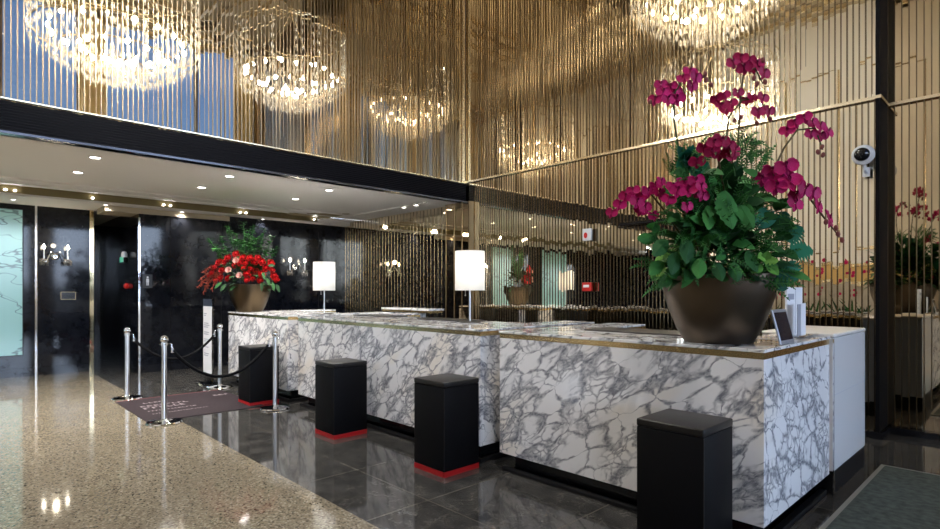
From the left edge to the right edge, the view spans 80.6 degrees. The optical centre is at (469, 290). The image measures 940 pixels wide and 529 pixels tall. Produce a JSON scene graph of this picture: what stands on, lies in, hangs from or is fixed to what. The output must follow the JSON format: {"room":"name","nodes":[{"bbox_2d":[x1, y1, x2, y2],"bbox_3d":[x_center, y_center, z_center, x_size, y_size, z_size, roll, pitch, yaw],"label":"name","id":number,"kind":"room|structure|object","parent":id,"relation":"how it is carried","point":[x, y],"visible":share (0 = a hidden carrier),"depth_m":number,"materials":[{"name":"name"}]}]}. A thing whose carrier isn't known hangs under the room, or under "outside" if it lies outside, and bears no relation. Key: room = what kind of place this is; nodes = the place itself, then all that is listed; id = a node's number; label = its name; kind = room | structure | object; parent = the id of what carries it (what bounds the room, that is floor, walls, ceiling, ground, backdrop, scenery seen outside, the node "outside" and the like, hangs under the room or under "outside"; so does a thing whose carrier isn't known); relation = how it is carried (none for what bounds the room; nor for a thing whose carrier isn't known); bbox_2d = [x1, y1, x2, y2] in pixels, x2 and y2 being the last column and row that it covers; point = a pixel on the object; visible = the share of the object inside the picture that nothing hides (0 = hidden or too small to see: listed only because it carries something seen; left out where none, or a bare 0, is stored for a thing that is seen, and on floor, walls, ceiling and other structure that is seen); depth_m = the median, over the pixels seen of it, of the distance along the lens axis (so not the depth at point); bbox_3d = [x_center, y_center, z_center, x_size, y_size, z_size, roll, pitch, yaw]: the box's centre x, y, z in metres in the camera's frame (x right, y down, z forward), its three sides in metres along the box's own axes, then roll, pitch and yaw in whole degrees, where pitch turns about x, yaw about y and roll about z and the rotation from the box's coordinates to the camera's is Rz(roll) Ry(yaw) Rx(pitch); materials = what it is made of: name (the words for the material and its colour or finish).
{"room":"lobby","nodes":[
{"label":"lobby","id":0,"kind":"room"},
{"bbox_2d":[0,203,88,378],"bbox_3d":[-9.973,-0.048,7.128,8.430,2.970,0.312,0,0,-44],"label":"wall","id":1,"kind":"structure","parent":0,"point":[56,331],"depth_m":9.59,"materials":[{"name":"black stone"}]},
{"bbox_2d":[0,207,23,356],"bbox_3d":[-7.875,-0.143,8.913,1.080,2.450,0.030,0,0,-44],"label":"wall art","id":2,"kind":"object","parent":1,"relation":"attached to","point":[11,220],"visible":1,"depth_m":9.17,"materials":[{"name":"teal glass"}]},
{"bbox_2d":[42,244,68,262],"bbox_3d":[-7.114,-0.611,9.513,0.458,0.375,0.212,0,0,-44],"label":"wall sconce","id":3,"kind":"object","parent":1,"relation":"attached to","point":[54,256],"visible":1,"depth_m":9.54,"materials":[{"name":"silver metal"}]},
{"bbox_2d":[60,292,75,299],"bbox_3d":[-7.046,0.082,9.717,0.220,0.136,0.013,0,0,-44],"label":"plaque","id":4,"kind":"object","parent":1,"relation":"attached to","point":[63,295],"visible":1,"depth_m":9.71,"materials":[{"name":"black paint"}]},
{"bbox_2d":[89,210,93,370],"bbox_3d":[-6.816,-0.004,9.968,0.060,2.883,0.090,0,0,-44],"label":"trim","id":5,"kind":"structure","parent":1,"relation":"attached to","point":[91,212],"depth_m":9.93,"materials":[{"name":"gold metal"}]},
{"bbox_2d":[94,225,97,355],"bbox_3d":[-7.775,-0.063,11.174,1.200,3.000,2.500,0,0,-44],"label":"wall","id":6,"kind":"structure","parent":0,"point":[95,226],"depth_m":12.23,"materials":[{"name":"black paint"}]},
{"bbox_2d":[98,214,344,372],"bbox_3d":[-5.534,-0.005,12.408,4.155,2.884,3.614,0,0,-44],"label":"wall","id":7,"kind":"structure","parent":0,"point":[176,251],"depth_m":10.57,"materials":[{"name":"black stone"}]},
{"bbox_2d":[120,257,125,262],"bbox_3d":[-6.562,-0.593,10.466,0.044,0.120,0.300,0,0,-44],"label":"exit sign","id":8,"kind":"object","parent":7,"relation":"attached to","point":[122,259],"visible":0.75,"depth_m":10.38,"materials":[{"name":"green plastic"}]},
{"bbox_2d":[143,274,151,287],"bbox_3d":[-5.687,-0.173,9.771,0.150,0.240,0.014,0,0,-44],"label":"restroom sign","id":9,"kind":"object","parent":7,"relation":"attached to","point":[147,278],"visible":1,"depth_m":9.77,"materials":[{"name":"grey"}]},
{"bbox_2d":[97,205,229,220],"bbox_3d":[-5.614,-1.399,10.252,2.050,0.093,0.620,0,0,-44],"label":"trim","id":10,"kind":"structure","parent":7,"relation":"attached to","point":[106,209],"depth_m":9.82,"materials":[{"name":"beige"}]},
{"bbox_2d":[289,259,305,272],"bbox_3d":[-3.630,-0.500,11.599,0.458,0.375,0.212,0,0,-44],"label":"wall sconce","id":11,"kind":"object","parent":7,"relation":"attached to","point":[294,267],"visible":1,"depth_m":11.63,"materials":[{"name":"silver metal"}]},
{"bbox_2d":[0,135,455,226],"bbox_3d":[-7.531,-1.556,8.025,13.200,0.215,7.990,0,0,-44],"label":"ceiling","id":12,"kind":"structure","parent":0,"point":[41,174],"depth_m":8.37,"materials":[{"name":"white paint"}]},
{"bbox_2d":[88,156,101,158],"bbox_3d":[-4.291,-1.528,6.343,0.135,0.010,0.135,0,0,-44],"label":"recessed light","id":13,"kind":"object","parent":12,"relation":"in","point":[92,157],"visible":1,"depth_m":6.34,"materials":[{"name":"white plastic"}]},
{"bbox_2d":[287,213,347,217],"bbox_3d":[-3.012,-1.526,10.967,0.900,0.010,0.880,0,0,-44],"label":"trim","id":14,"kind":"structure","parent":12,"relation":"attached to","point":[299,214],"depth_m":11.01,"materials":[{"name":"gold metal"}]},
{"bbox_2d":[0,0,464,202],"bbox_3d":[-4.925,-4.448,5.080,13.300,5.830,0.150,0,0,-44],"label":"wall","id":15,"kind":"structure","parent":0,"point":[381,83],"depth_m":7.20,"materials":[{"name":"gold"}]},
{"bbox_2d":[0,96,465,202],"bbox_3d":[-4.832,-1.702,5.113,13.080,0.345,0.110,0,0,-44],"label":"beam","id":16,"kind":"structure","parent":15,"relation":"attached to","point":[16,120],"depth_m":6.60,"materials":[{"name":"black"}]},
{"bbox_2d":[228,284,270,311],"bbox_3d":[-3.426,0.106,8.622,0.636,0.425,0.636,0,0,-44],"label":"flower pot","id":17,"kind":"object","parent":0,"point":[244,297],"depth_m":8.40,"materials":[{"name":"brown ceramic"}]},
{"bbox_2d":[445,201,473,318],"bbox_3d":[-0.177,-0.048,9.680,0.140,2.970,0.612,0,0,-44],"label":"column","id":18,"kind":"structure","parent":0,"point":[459,217],"depth_m":9.65,"materials":[{"name":"brown metal"}]},
{"bbox_2d":[0,356,939,528],"bbox_3d":[-3.896,1.437,4.438,14.100,0.001,18.200,0,0,-44],"label":"floor","id":19,"kind":"structure","parent":0,"point":[72,457],"depth_m":4.29,"materials":[{"name":"stone"}]},
{"bbox_2d":[111,327,142,400],"bbox_3d":[-4.572,0.961,7.388,0.360,0.953,0.360,0,0,-44],"label":"stanchion","id":20,"kind":"object","parent":19,"relation":"on","point":[127,330],"visible":1,"depth_m":7.36,"materials":[{"name":"silver metal"}]},
{"bbox_2d":[132,330,215,359],"bbox_3d":[-4.145,0.774,7.810,1.092,0.398,0.040,0,0,-45],"label":"rope","id":21,"kind":"object","parent":20,"relation":"hanging from","point":[213,335],"visible":0.89,"depth_m":7.77,"materials":[{"name":"black fabric"}]},
{"bbox_2d":[145,335,182,426],"bbox_3d":[-3.329,0.961,6.031,0.360,0.953,0.360,0,0,-44],"label":"stanchion","id":22,"kind":"object","parent":19,"relation":"on","point":[163,421],"visible":1,"depth_m":6.01,"materials":[{"name":"silver metal"}]},
{"bbox_2d":[171,338,270,377],"bbox_3d":[-2.857,0.789,6.405,1.097,0.428,0.040,0,0,-38],"label":"rope","id":23,"kind":"object","parent":22,"relation":"hanging from","point":[173,351],"visible":1,"depth_m":6.37,"materials":[{"name":"black fabric"}]},
{"bbox_2d":[116,389,263,421],"bbox_3d":[-3.572,1.433,7.037,1.300,0.009,1.550,0,0,-44],"label":"floor mat","id":24,"kind":"object","parent":19,"relation":"on","point":[212,401],"visible":0.89,"depth_m":6.91,"materials":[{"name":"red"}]},
{"bbox_2d":[196,298,217,385],"bbox_3d":[-4.070,0.777,8.601,0.240,1.320,0.410,0,0,-44],"label":"stand","id":25,"kind":"object","parent":19,"relation":"on","point":[208,304],"visible":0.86,"depth_m":8.56,"materials":[{"name":"white paper"}]},
{"bbox_2d":[204,313,208,355],"bbox_3d":[-4.096,0.675,8.618,0.001,0.663,0.240,0,0,-44],"label":"print","id":26,"kind":"object","parent":25,"relation":"attached to","point":[206,315],"depth_m":8.63,"materials":[{"name":"grey paper"}]},
{"bbox_2d":[206,324,232,389],"bbox_3d":[-3.718,0.961,8.232,0.360,0.953,0.360,0,0,-44],"label":"stanchion","id":27,"kind":"object","parent":19,"relation":"on","point":[220,385],"visible":1,"depth_m":8.21,"materials":[{"name":"silver metal"}]},
{"bbox_2d":[238,344,278,405],"bbox_3d":[-2.731,1.071,7.154,0.381,0.732,0.380,0,0,-44],"label":"stool","id":28,"kind":"object","parent":19,"relation":"on","point":[255,383],"visible":0.87,"depth_m":7.01,"materials":[{"name":"black leather"}]},
{"bbox_2d":[238,344,278,350],"bbox_3d":[-2.731,0.726,7.156,0.378,0.042,0.378,0,0,-44],"label":"seat cushion","id":29,"kind":"object","parent":28,"relation":"on","point":[256,347],"depth_m":7.04,"materials":[{"name":"black leather"}]},
{"bbox_2d":[259,331,289,411],"bbox_3d":[-2.386,0.961,6.780,0.360,0.953,0.360,0,0,-44],"label":"stanchion","id":30,"kind":"object","parent":19,"relation":"on","point":[271,407],"visible":1,"depth_m":6.76,"materials":[{"name":"silver metal"}]},
{"bbox_2d":[228,309,393,401],"bbox_3d":[-2.451,0.878,8.443,1.666,1.118,2.050,0,0,-44],"label":"reception desk","id":31,"kind":"object","parent":19,"relation":"on","point":[245,328],"visible":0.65,"depth_m":7.54,"materials":[{"name":"stone"}]},
{"bbox_2d":[196,221,279,311],"bbox_3d":[-3.558,-0.391,8.608,1.288,1.419,0.886,0,0,-10],"label":"flower arrangement","id":32,"kind":"object","parent":31,"relation":"on","point":[244,297],"visible":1,"depth_m":8.42,"materials":[{"name":"red plant"}]},
{"bbox_2d":[228,309,393,316],"bbox_3d":[-2.451,0.328,8.443,1.666,0.018,2.050,0,0,-44],"label":"countertop","id":33,"kind":"structure","parent":31,"relation":"on","point":[311,312],"depth_m":8.16,"materials":[{"name":"stone"}]},
{"bbox_2d":[313,261,334,313],"bbox_3d":[-2.019,-0.041,7.670,0.300,0.720,0.300,0,0,-44],"label":"table lamp","id":34,"kind":"object","parent":31,"relation":"on","point":[323,272],"visible":0.99,"depth_m":7.54,"materials":[{"name":"white fabric"}]},
{"bbox_2d":[315,358,366,439],"bbox_3d":[-1.306,1.071,5.605,0.381,0.732,0.380,0,0,-44],"label":"stool","id":35,"kind":"object","parent":19,"relation":"on","point":[340,383],"visible":1,"depth_m":5.47,"materials":[{"name":"black leather"}]},
{"bbox_2d":[315,358,366,367],"bbox_3d":[-1.305,0.726,5.606,0.378,0.042,0.378,0,0,-44],"label":"seat cushion","id":36,"kind":"object","parent":35,"relation":"on","point":[340,362],"depth_m":5.53,"materials":[{"name":"black leather"}]},
{"bbox_2d":[382,307,443,316],"bbox_3d":[-0.934,0.855,8.887,0.310,1.165,1.240,0,0,-44],"label":"countertop","id":37,"kind":"structure","parent":19,"relation":"on","point":[422,311],"depth_m":8.67,"materials":[{"name":"stone"}]},
{"bbox_2d":[298,313,594,462],"bbox_3d":[-0.433,0.878,6.332,1.666,1.118,3.245,0,0,-44],"label":"reception desk","id":38,"kind":"object","parent":19,"relation":"on","point":[396,351],"visible":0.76,"depth_m":5.43,"materials":[{"name":"stone"}]},
{"bbox_2d":[353,314,406,316],"bbox_3d":[-1.156,0.313,7.057,0.280,0.012,0.800,0,0,-44],"label":"desk pad","id":39,"kind":"object","parent":38,"relation":"on","point":[372,315],"visible":0.99,"depth_m":6.94,"materials":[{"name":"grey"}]},
{"bbox_2d":[298,313,594,331],"bbox_3d":[-0.433,0.328,6.332,1.666,0.018,3.245,0,0,-44],"label":"countertop","id":40,"kind":"structure","parent":38,"relation":"on","point":[400,321],"depth_m":5.61,"materials":[{"name":"stone"}]},
{"bbox_2d":[417,317,483,321],"bbox_3d":[-0.223,0.313,6.081,0.280,0.012,0.800,0,0,-44],"label":"desk pad","id":41,"kind":"object","parent":38,"relation":"on","point":[432,318],"visible":0.77,"depth_m":5.97,"materials":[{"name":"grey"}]},
{"bbox_2d":[455,250,484,322],"bbox_3d":[-0.001,-0.041,5.574,0.300,0.720,0.300,0,0,-44],"label":"table lamp","id":42,"kind":"object","parent":38,"relation":"on","point":[469,264],"visible":1,"depth_m":5.45,"materials":[{"name":"white fabric"}]},
{"bbox_2d":[414,373,478,477],"bbox_3d":[-0.192,1.071,4.511,0.381,0.732,0.380,0,0,-44],"label":"stool","id":43,"kind":"object","parent":19,"relation":"on","point":[446,405],"visible":1,"depth_m":4.38,"materials":[{"name":"black leather"}]},
{"bbox_2d":[414,373,478,387],"bbox_3d":[-0.191,0.726,4.513,0.378,0.042,0.378,0,0,-44],"label":"seat cushion","id":44,"kind":"object","parent":43,"relation":"on","point":[446,380],"depth_m":4.43,"materials":[{"name":"black leather"}]},
{"bbox_2d":[499,323,829,528],"bbox_3d":[1.515,0.878,4.294,1.666,1.118,1.982,0,0,-44],"label":"reception desk","id":45,"kind":"object","parent":19,"relation":"on","point":[572,398],"visible":0.93,"depth_m":3.63,"materials":[{"name":"stone"}]},
{"bbox_2d":[584,327,680,335],"bbox_3d":[1.349,0.313,4.305,0.380,0.012,0.840,0,0,-44],"label":"desk pad","id":46,"kind":"object","parent":45,"relation":"on","point":[604,329],"visible":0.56,"depth_m":4.31,"materials":[{"name":"grey"}]},
{"bbox_2d":[499,323,829,352],"bbox_3d":[1.515,0.328,4.294,1.666,0.018,1.982,0,0,-44],"label":"countertop","id":47,"kind":"structure","parent":45,"relation":"on","point":[767,343],"depth_m":3.80,"materials":[{"name":"stone"}]},
{"bbox_2d":[605,52,844,344],"bbox_3d":[1.571,-0.597,3.401,1.255,1.831,1.026,0,0,29],"label":"orchid arrangement","id":48,"kind":"object","parent":45,"relation":"on","point":[713,302],"visible":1,"depth_m":3.22,"materials":[{"name":"green plant"}]},
{"bbox_2d":[663,272,776,344],"bbox_3d":[1.564,0.106,3.494,0.684,0.425,0.684,0,0,-44],"label":"bowl","id":49,"kind":"object","parent":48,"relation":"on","point":[730,312],"depth_m":3.25,"materials":[{"name":"brown ceramic"}]},
{"bbox_2d":[770,309,794,344],"bbox_3d":[1.894,0.215,3.351,0.250,0.208,0.068,0,0,-44],"label":"tablet computer","id":50,"kind":"object","parent":45,"relation":"on","point":[779,316],"visible":1,"depth_m":3.33,"materials":[{"name":"silver metal"}]},
{"bbox_2d":[776,287,812,337],"bbox_3d":[2.284,0.146,3.877,0.360,0.345,0.150,0,0,-44],"label":"sign holder","id":51,"kind":"object","parent":45,"relation":"on","point":[795,296],"visible":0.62,"depth_m":3.86,"materials":[{"name":"plastic"}]},
{"bbox_2d":[788,288,795,333],"bbox_3d":[2.275,0.139,3.880,0.290,0.320,0.001,0,0,-44],"label":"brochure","id":52,"kind":"object","parent":51,"relation":"on","point":[791,292],"depth_m":3.85,"materials":[{"name":"grey paper"}]},
{"bbox_2d":[797,303,807,336],"bbox_3d":[2.245,0.195,3.744,0.160,0.222,0.030,0,0,-44],"label":"brochure","id":53,"kind":"object","parent":45,"relation":"on","point":[801,308],"visible":1,"depth_m":3.73,"materials":[{"name":"white paper"}]},
{"bbox_2d":[637,408,732,528],"bbox_3d":[1.190,1.071,3.073,0.381,0.732,0.380,0,0,-44],"label":"stool","id":54,"kind":"object","parent":19,"relation":"on","point":[684,458],"visible":1,"depth_m":2.95,"materials":[{"name":"black leather"}]},
{"bbox_2d":[637,408,732,437],"bbox_3d":[1.191,0.726,3.075,0.378,0.042,0.378,0,0,-44],"label":"seat cushion","id":55,"kind":"object","parent":54,"relation":"on","point":[670,422],"depth_m":2.99,"materials":[{"name":"black leather"}]},
{"bbox_2d":[762,325,865,494],"bbox_3d":[2.740,0.870,4.397,0.972,1.135,0.480,0,0,-44],"label":"counter","id":56,"kind":"object","parent":19,"relation":"on","point":[846,344],"visible":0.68,"depth_m":4.14,"materials":[{"name":"white paint"}]},
{"bbox_2d":[819,464,939,528],"bbox_3d":[3.407,1.432,2.080,3.420,0.010,3.620,0,0,-44],"label":"carpet","id":57,"kind":"object","parent":19,"relation":"on","point":[891,497],"visible":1,"depth_m":3.70,"materials":[{"name":"grey carpet"}]},
{"bbox_2d":[345,0,874,430],"bbox_3d":[0.584,-2.963,9.029,0.119,8.800,9.952,0,0,-44],"label":"wall","id":58,"kind":"structure","parent":0,"point":[547,81],"depth_m":7.51,"materials":[{"name":"gold"}]},
{"bbox_2d":[582,228,591,240],"bbox_3d":[1.640,-0.788,7.748,0.042,0.170,0.140,0,0,-44],"label":"fire alarm","id":59,"kind":"object","parent":58,"relation":"attached to","point":[586,233],"visible":1,"depth_m":7.72,"materials":[{"name":"white plastic"}]},
{"bbox_2d":[582,282,591,290],"bbox_3d":[1.638,-0.058,7.746,0.047,0.120,0.144,0,0,-44],"label":"fire alarm","id":60,"kind":"object","parent":58,"relation":"attached to","point":[585,286],"visible":1,"depth_m":7.72,"materials":[{"name":"red plastic"}]},
{"bbox_2d":[619,218,666,225],"bbox_3d":[2.295,-0.883,7.063,0.082,0.044,0.840,0,0,-44],"label":"rod","id":61,"kind":"object","parent":58,"relation":"attached to","point":[643,221],"visible":0.54,"depth_m":7.12,"materials":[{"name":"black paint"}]},
{"bbox_2d":[465,96,874,182],"bbox_3d":[1.926,-1.883,7.516,0.030,0.030,5.855,0,0,-44],"label":"trim","id":62,"kind":"structure","parent":58,"relation":"attached to","point":[872,97],"depth_m":6.73,"materials":[{"name":"gold metal"}]},
{"bbox_2d":[466,0,874,180],"bbox_3d":[1.957,-4.628,7.531,0.034,5.470,5.876,0,0,-44],"label":"wall panel","id":63,"kind":"object","parent":58,"relation":"attached to","point":[548,81],"depth_m":7.37,"materials":[{"name":"gold metal"}]},
{"bbox_2d":[851,145,874,176],"bbox_3d":[3.804,-1.260,5.349,0.228,0.282,0.188,0,0,-44],"label":"camera","id":64,"kind":"object","parent":58,"relation":"attached to","point":[862,155],"visible":1,"depth_m":5.29,"materials":[{"name":"white plastic"}]},
{"bbox_2d":[874,93,939,106],"bbox_3d":[5.512,-1.883,4.006,0.395,0.030,4.175,0,0,-44],"label":"trim","id":65,"kind":"structure","parent":58,"relation":"attached to","point":[880,96],"depth_m":5.43,"materials":[{"name":"gold metal"}]},
{"bbox_2d":[875,0,887,431],"bbox_3d":[4.108,-2.963,5.523,0.428,8.800,0.032,0,0,-44],"label":"wall column","id":66,"kind":"structure","parent":0,"point":[881,6],"depth_m":5.43,"materials":[{"name":"black paint"}]},
{"bbox_2d":[888,0,939,432],"bbox_3d":[5.711,-2.963,4.178,0.129,8.800,4.150,0,0,-44],"label":"wall panel","id":67,"kind":"object","parent":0,"point":[913,25],"visible":0.99,"depth_m":5.48,"materials":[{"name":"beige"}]},
{"bbox_2d":[865,426,939,440],"bbox_3d":[2.114,1.402,7.554,0.405,0.070,14.000,0,0,-44],"label":"baseboard","id":68,"kind":"structure","parent":67,"relation":"attached to","point":[887,430],"depth_m":5.42,"materials":[{"name":"black paint"}]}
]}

